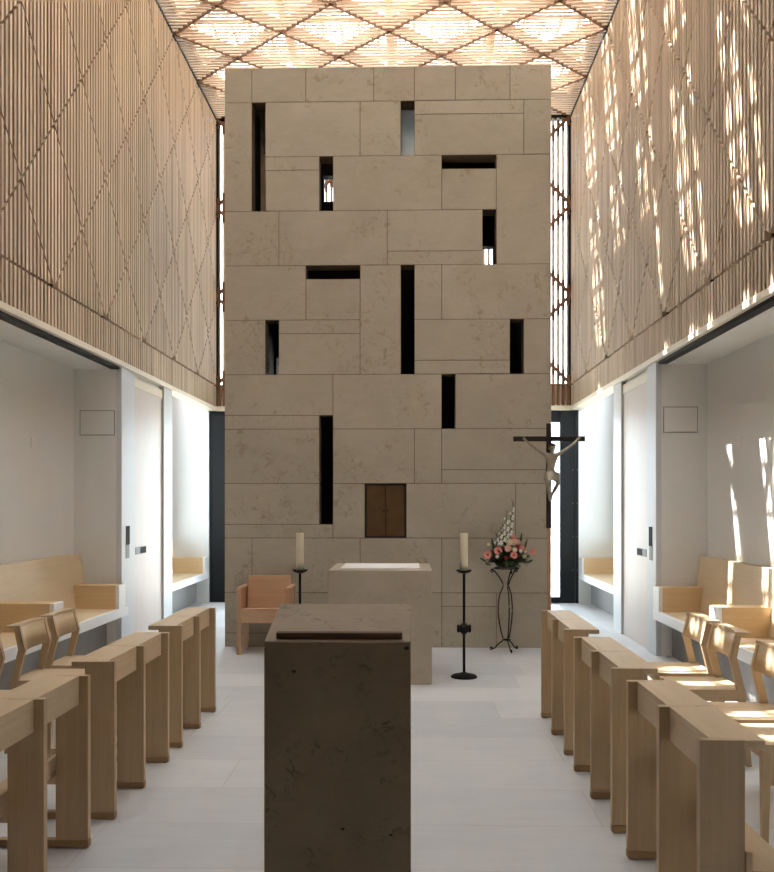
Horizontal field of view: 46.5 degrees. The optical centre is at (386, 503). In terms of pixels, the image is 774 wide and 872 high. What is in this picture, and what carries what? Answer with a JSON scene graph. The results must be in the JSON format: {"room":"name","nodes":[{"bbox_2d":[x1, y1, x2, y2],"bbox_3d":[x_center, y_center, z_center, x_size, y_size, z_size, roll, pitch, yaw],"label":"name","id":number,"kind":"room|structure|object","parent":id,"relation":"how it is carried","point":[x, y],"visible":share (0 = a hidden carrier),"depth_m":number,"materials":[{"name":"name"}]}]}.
{"room":"house of worship","nodes":[
{"label":"house of worship","id":0,"kind":"room"},
{"bbox_2d":[0,320,209,644],"bbox_3d":[-3.258,-0.375,5.351,0.800,3.750,16.930,0,0,1],"label":"wall","id":1,"kind":"structure","parent":0,"point":[58,495],"depth_m":9.00,"materials":[{"name":"white paint"}]},
{"bbox_2d":[31,438,34,447],"bbox_3d":[-3.217,-0.550,8.186,0.014,0.090,0.080,0,0,1],"label":"wall switch","id":2,"kind":"object","parent":1,"relation":"attached to","point":[32,439],"visible":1,"depth_m":8.17,"materials":[{"name":"white paint"}]},
{"bbox_2d":[80,410,114,434],"bbox_3d":[-2.954,-0.820,9.175,0.360,0.256,0.010,0,0,1],"label":"access panel","id":3,"kind":"object","parent":1,"relation":"attached to","point":[92,422],"visible":1,"depth_m":9.17,"materials":[{"name":"white paint"}]},
{"bbox_2d":[0,0,216,410],"bbox_3d":[-2.872,-3.857,5.341,0.172,4.985,16.930,0,0,1],"label":"wall","id":4,"kind":"structure","parent":0,"point":[108,141],"depth_m":8.84,"materials":[{"name":"brown wood"}]},
{"bbox_2d":[116,367,134,640],"bbox_3d":[-2.723,0.055,9.390,0.059,2.890,0.437,0,0,1],"label":"door","id":5,"kind":"structure","parent":4,"relation":"in","point":[125,379],"depth_m":9.33,"materials":[{"name":"metal"}]},
{"bbox_2d":[135,378,161,631],"bbox_3d":[-2.713,0.075,10.177,0.038,2.850,1.128,0,0,1],"label":"door","id":6,"kind":"structure","parent":4,"relation":"in","point":[148,398],"depth_m":10.16,"materials":[{"name":"white paint"}]},
{"bbox_2d":[159,387,171,618],"bbox_3d":[-2.685,0.055,10.934,0.055,2.890,0.379,0,0,1],"label":"trim","id":7,"kind":"structure","parent":4,"relation":"attached to","point":[166,393],"depth_m":10.86,"materials":[{"name":"white paint"}]},
{"bbox_2d":[210,405,578,602],"bbox_3d":[0.103,0.018,13.622,5.620,2.965,0.180,0,0,1],"label":"door frame","id":8,"kind":"structure","parent":4,"relation":"in","point":[568,420],"depth_m":13.51,"materials":[{"name":"black metal"}]},
{"bbox_2d":[214,114,571,405],"bbox_3d":[0.088,-3.842,13.610,5.441,4.755,0.145,0,0,1],"label":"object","id":9,"kind":"structure","parent":8,"relation":"on","point":[560,393],"depth_m":13.52,"materials":[{"name":"white glass"}]},
{"bbox_2d":[0,602,773,871],"bbox_3d":[-0.128,1.560,5.170,7.246,0.120,17.130,0,0,1],"label":"floor","id":10,"kind":"structure","parent":0,"point":[493,789],"depth_m":4.67,"materials":[{"name":"stone"}]},
{"bbox_2d":[0,637,52,758],"bbox_3d":[-2.099,1.116,4.926,0.412,0.768,0.404,0,0,1],"label":"wooden chair","id":11,"kind":"object","parent":10,"relation":"on","point":[2,655],"visible":0.03,"depth_m":5.10,"materials":[{"name":"brown wood"}]},
{"bbox_2d":[4,617,84,753],"bbox_3d":[-2.082,1.116,5.586,0.412,0.768,0.404,0,0,1],"label":"wooden chair","id":12,"kind":"object","parent":10,"relation":"on","point":[31,632],"visible":0.56,"depth_m":5.60,"materials":[{"name":"brown wood"}]},
{"bbox_2d":[0,674,90,871],"bbox_3d":[-1.510,1.125,3.462,0.401,0.750,0.994,0,0,1],"label":"desk","id":13,"kind":"object","parent":10,"relation":"on","point":[26,710],"visible":1,"depth_m":3.50,"materials":[{"name":"brown wood"}]},
{"bbox_2d":[0,770,55,817],"bbox_3d":[-1.535,1.173,3.463,0.162,0.025,0.994,0,0,1],"label":"shelf","id":14,"kind":"object","parent":13,"relation":"attached to","point":[6,808],"depth_m":3.45,"materials":[{"name":"brown wood"}]},
{"bbox_2d":[40,608,84,668],"bbox_3d":[-2.069,1.116,6.086,0.412,0.768,0.404,0,0,1],"label":"wooden chair","id":15,"kind":"object","parent":10,"relation":"on","point":[61,622],"visible":0.52,"depth_m":6.07,"materials":[{"name":"brown wood"}]},
{"bbox_2d":[0,554,127,689],"bbox_3d":[-2.999,1.008,5.930,0.563,0.985,6.496,0,0,1],"label":"bench","id":16,"kind":"object","parent":10,"relation":"on","point":[29,589],"visible":0.8,"depth_m":8.17,"materials":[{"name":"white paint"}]},
{"bbox_2d":[47,632,169,819],"bbox_3d":[-1.477,1.125,4.752,0.401,0.750,0.994,0,0,1],"label":"desk","id":17,"kind":"object","parent":10,"relation":"on","point":[129,674],"visible":0.82,"depth_m":4.73,"materials":[{"name":"brown wood"}]},
{"bbox_2d":[50,745,55,753],"bbox_3d":[-1.501,1.173,4.752,0.162,0.025,0.994,0,0,1],"label":"shelf","id":18,"kind":"object","parent":17,"relation":"attached to","point":[52,750],"depth_m":4.26,"materials":[{"name":"brown wood"}]},
{"bbox_2d":[148,607,215,747],"bbox_3d":[-1.445,1.125,6.001,0.401,0.750,0.994,0,0,1],"label":"desk","id":19,"kind":"object","parent":10,"relation":"on","point":[192,630],"visible":0.7,"depth_m":5.98,"materials":[{"name":"brown wood"}]},
{"bbox_2d":[172,537,207,613],"bbox_3d":[-3.042,1.008,12.388,0.614,0.985,2.486,0,0,1],"label":"bench","id":20,"kind":"object","parent":10,"relation":"on","point":[186,571],"visible":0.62,"depth_m":13.31,"materials":[{"name":"white paint"}]},
{"bbox_2d":[237,575,295,654],"bbox_3d":[-1.215,1.121,9.103,0.534,0.758,0.429,0,0,1],"label":"armchair","id":21,"kind":"object","parent":10,"relation":"on","point":[259,600],"visible":0.73,"depth_m":9.23,"materials":[{"name":"brown wood"}]},
{"bbox_2d":[292,569,307,603],"bbox_3d":[-0.753,1.037,7.795,0.230,0.926,0.230,0,0,1],"label":"candlestick","id":22,"kind":"object","parent":10,"relation":"on","point":[294,570],"visible":0.26,"depth_m":7.79,"materials":[{"name":"metal"}]},
{"bbox_2d":[296,533,303,569],"bbox_3d":[-0.753,0.415,7.795,0.068,0.344,0.068,0,0,1],"label":"candle","id":23,"kind":"object","parent":22,"relation":"on","point":[299,536],"visible":0.91,"depth_m":7.77,"materials":[{"name":"wax"}]},
{"bbox_2d":[264,604,410,871],"bbox_3d":[-0.172,0.951,3.405,0.524,1.097,0.401,0,0,1],"label":"lectern","id":24,"kind":"object","parent":10,"relation":"on","point":[337,677],"visible":1,"depth_m":3.21,"materials":[{"name":"stone"}]},
{"bbox_2d":[328,563,431,683],"bbox_3d":[-0.047,1.028,7.894,0.863,0.945,0.870,0,0,1],"label":"altar","id":25,"kind":"object","parent":10,"relation":"on","point":[413,587],"visible":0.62,"depth_m":7.46,"materials":[{"name":"stone"}]},
{"bbox_2d":[340,563,419,568],"bbox_3d":[-0.051,0.549,7.904,0.670,0.008,0.620,0,0,1],"label":"altar cloth","id":26,"kind":"object","parent":25,"relation":"on","point":[346,565],"visible":1,"depth_m":7.82,"materials":[{"name":"white fabric"}]},
{"bbox_2d":[451,569,476,679],"bbox_3d":[0.664,1.037,7.758,0.230,0.926,0.230,0,0,1],"label":"candlestick","id":27,"kind":"object","parent":10,"relation":"on","point":[463,628],"visible":0.99,"depth_m":7.73,"materials":[{"name":"metal"}]},
{"bbox_2d":[460,533,467,569],"bbox_3d":[0.664,0.415,7.758,0.068,0.344,0.068,0,0,1],"label":"candle","id":28,"kind":"object","parent":27,"relation":"on","point":[463,536],"visible":0.93,"depth_m":7.73,"materials":[{"name":"wax"}]},
{"bbox_2d":[490,567,518,652],"bbox_3d":[1.193,1.073,9.101,0.300,0.845,0.303,0,0,1],"label":"stand","id":29,"kind":"object","parent":10,"relation":"on","point":[515,568],"visible":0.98,"depth_m":9.14,"materials":[{"name":"metal"}]},
{"bbox_2d":[480,499,535,567],"bbox_3d":[1.220,0.303,9.092,0.567,0.692,0.328,0,0,1],"label":"flower arrangement","id":30,"kind":"object","parent":29,"relation":"on","point":[509,556],"visible":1,"depth_m":9.03,"materials":[{"name":"pink plant"}]},
{"bbox_2d":[494,561,518,567],"bbox_3d":[1.211,0.619,9.102,0.260,0.060,0.260,0,0,1],"label":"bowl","id":31,"kind":"object","parent":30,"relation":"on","point":[501,564],"depth_m":9.01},
{"bbox_2d":[513,423,584,609],"bbox_3d":[1.542,0.369,8.537,0.674,2.261,0.220,0,0,1],"label":"crucifix","id":32,"kind":"object","parent":10,"relation":"on","point":[550,474],"visible":0.99,"depth_m":8.56,"materials":[{"name":"black wood"}]},
{"bbox_2d":[541,610,598,755],"bbox_3d":[1.268,1.125,5.831,0.401,0.750,0.994,0,0,1],"label":"desk","id":33,"kind":"object","parent":10,"relation":"on","point":[558,627],"visible":0.59,"depth_m":5.82,"materials":[{"name":"brown wood"}]},
{"bbox_2d":[579,556,613,615],"bbox_3d":[3.147,1.008,12.078,0.614,0.985,2.786,0,0,1],"label":"bench","id":34,"kind":"object","parent":10,"relation":"on","point":[598,572],"visible":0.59,"depth_m":13.09,"materials":[{"name":"white paint"}]},
{"bbox_2d":[573,637,657,832],"bbox_3d":[1.235,1.125,4.572,0.401,0.750,0.994,0,0,1],"label":"desk","id":35,"kind":"object","parent":10,"relation":"on","point":[602,666],"visible":0.65,"depth_m":4.56,"materials":[{"name":"brown wood"}]},
{"bbox_2d":[644,613,720,701],"bbox_3d":[1.887,1.116,5.823,0.412,0.768,0.404,0,0,1],"label":"wooden chair","id":36,"kind":"object","parent":10,"relation":"on","point":[697,626],"visible":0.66,"depth_m":5.81,"materials":[{"name":"brown wood"}]},
{"bbox_2d":[626,680,773,871],"bbox_3d":[1.203,1.125,3.332,0.401,0.750,0.994,0,0,1],"label":"desk","id":37,"kind":"object","parent":10,"relation":"on","point":[685,757],"visible":1,"depth_m":3.32,"materials":[{"name":"brown wood"}]},
{"bbox_2d":[745,822,773,871],"bbox_3d":[1.227,1.173,3.331,0.162,0.025,0.994,0,0,1],"label":"shelf","id":38,"kind":"object","parent":37,"relation":"attached to","point":[763,853],"depth_m":2.99,"materials":[{"name":"brown wood"}]},
{"bbox_2d":[660,623,751,766],"bbox_3d":[1.874,1.116,5.323,0.412,0.768,0.404,0,0,1],"label":"wooden chair","id":39,"kind":"object","parent":10,"relation":"on","point":[724,638],"visible":0.73,"depth_m":5.25,"materials":[{"name":"brown wood"}]},
{"bbox_2d":[653,556,773,704],"bbox_3d":[2.788,1.008,5.580,0.523,0.985,6.496,0,0,1],"label":"bench","id":40,"kind":"object","parent":10,"relation":"on","point":[737,594],"visible":0.82,"depth_m":7.67,"materials":[{"name":"white paint"}]},
{"bbox_2d":[708,640,773,785],"bbox_3d":[1.856,1.116,4.614,0.412,0.768,0.404,0,0,1],"label":"wooden chair","id":41,"kind":"object","parent":10,"relation":"on","point":[762,711],"visible":0.55,"depth_m":4.71,"materials":[{"name":"brown wood"}]},
{"bbox_2d":[740,723,773,843],"bbox_3d":[1.844,1.116,4.144,0.412,0.768,0.404,0,0,1],"label":"wooden chair","id":42,"kind":"object","parent":10,"relation":"on","point":[765,731],"visible":0.46,"depth_m":3.95,"materials":[{"name":"brown wood"}]},
{"bbox_2d":[155,0,619,121],"bbox_3d":[-0.046,-6.070,8.436,5.541,0.560,10.496,0,0,1],"label":"ceiling","id":43,"kind":"structure","parent":0,"point":[199,28],"depth_m":11.29,"materials":[{"name":"beige wood"}]},
{"bbox_2d":[225,65,550,647],"bbox_3d":[0.031,-1.523,10.463,3.400,6.046,2.180,0,0,1],"label":"wall","id":44,"kind":"structure","parent":0,"point":[406,357],"depth_m":9.38,"materials":[{"name":"stone"}]},
{"bbox_2d":[365,484,405,537],"bbox_3d":[-0.013,0.077,9.448,0.428,0.561,0.150,0,0,1],"label":"tabernacle","id":45,"kind":"object","parent":44,"relation":"attached to","point":[385,504],"visible":0.99,"depth_m":9.39,"materials":[{"name":"brown wood"}]},
{"bbox_2d":[570,0,773,409],"bbox_3d":[2.615,-3.857,5.199,0.172,4.985,16.930,0,0,1],"label":"wall","id":46,"kind":"structure","parent":0,"point":[672,135],"depth_m":8.35,"materials":[{"name":"brown wood"}]},
{"bbox_2d":[614,382,625,633],"bbox_3d":[2.711,0.055,10.490,0.055,2.890,0.386,0,0,1],"label":"trim","id":47,"kind":"structure","parent":46,"relation":"attached to","point":[618,389],"depth_m":10.43,"materials":[{"name":"white paint"}]},
{"bbox_2d":[623,372,646,648],"bbox_3d":[2.700,0.075,9.735,0.038,2.850,1.116,0,0,1],"label":"door","id":48,"kind":"structure","parent":46,"relation":"in","point":[634,391],"depth_m":9.74,"materials":[{"name":"white paint"}]},
{"bbox_2d":[647,362,661,655],"bbox_3d":[2.670,0.055,9.003,0.059,2.890,0.342,0,0,1],"label":"door","id":49,"kind":"structure","parent":46,"relation":"in","point":[654,371],"depth_m":8.93,"materials":[{"name":"paint"}]},
{"bbox_2d":[579,306,773,655],"bbox_3d":[3.001,-0.375,5.189,0.800,3.750,16.930,0,0,1],"label":"wall niche","id":50,"kind":"object","parent":46,"relation":"in","point":[718,494],"visible":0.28,"depth_m":8.79,"materials":[{"name":"white paint"}]},
{"bbox_2d":[663,407,697,432],"bbox_3d":[2.878,-0.820,8.823,0.336,0.256,0.010,0,0,1],"label":"access panel","id":51,"kind":"object","parent":50,"relation":"attached to","point":[675,419],"visible":1,"depth_m":8.82,"materials":[{"name":"white paint"}]},
{"label":"outside","id":52,"kind":"structure","parent":0,"visible":0},
{"bbox_2d":[551,527,558,596],"bbox_3d":[0.388,1.675,14.995,80.000,0.150,90.000,0,0,1],"label":"ground","id":53,"kind":"structure","parent":52,"point":[554,530],"depth_m":24.53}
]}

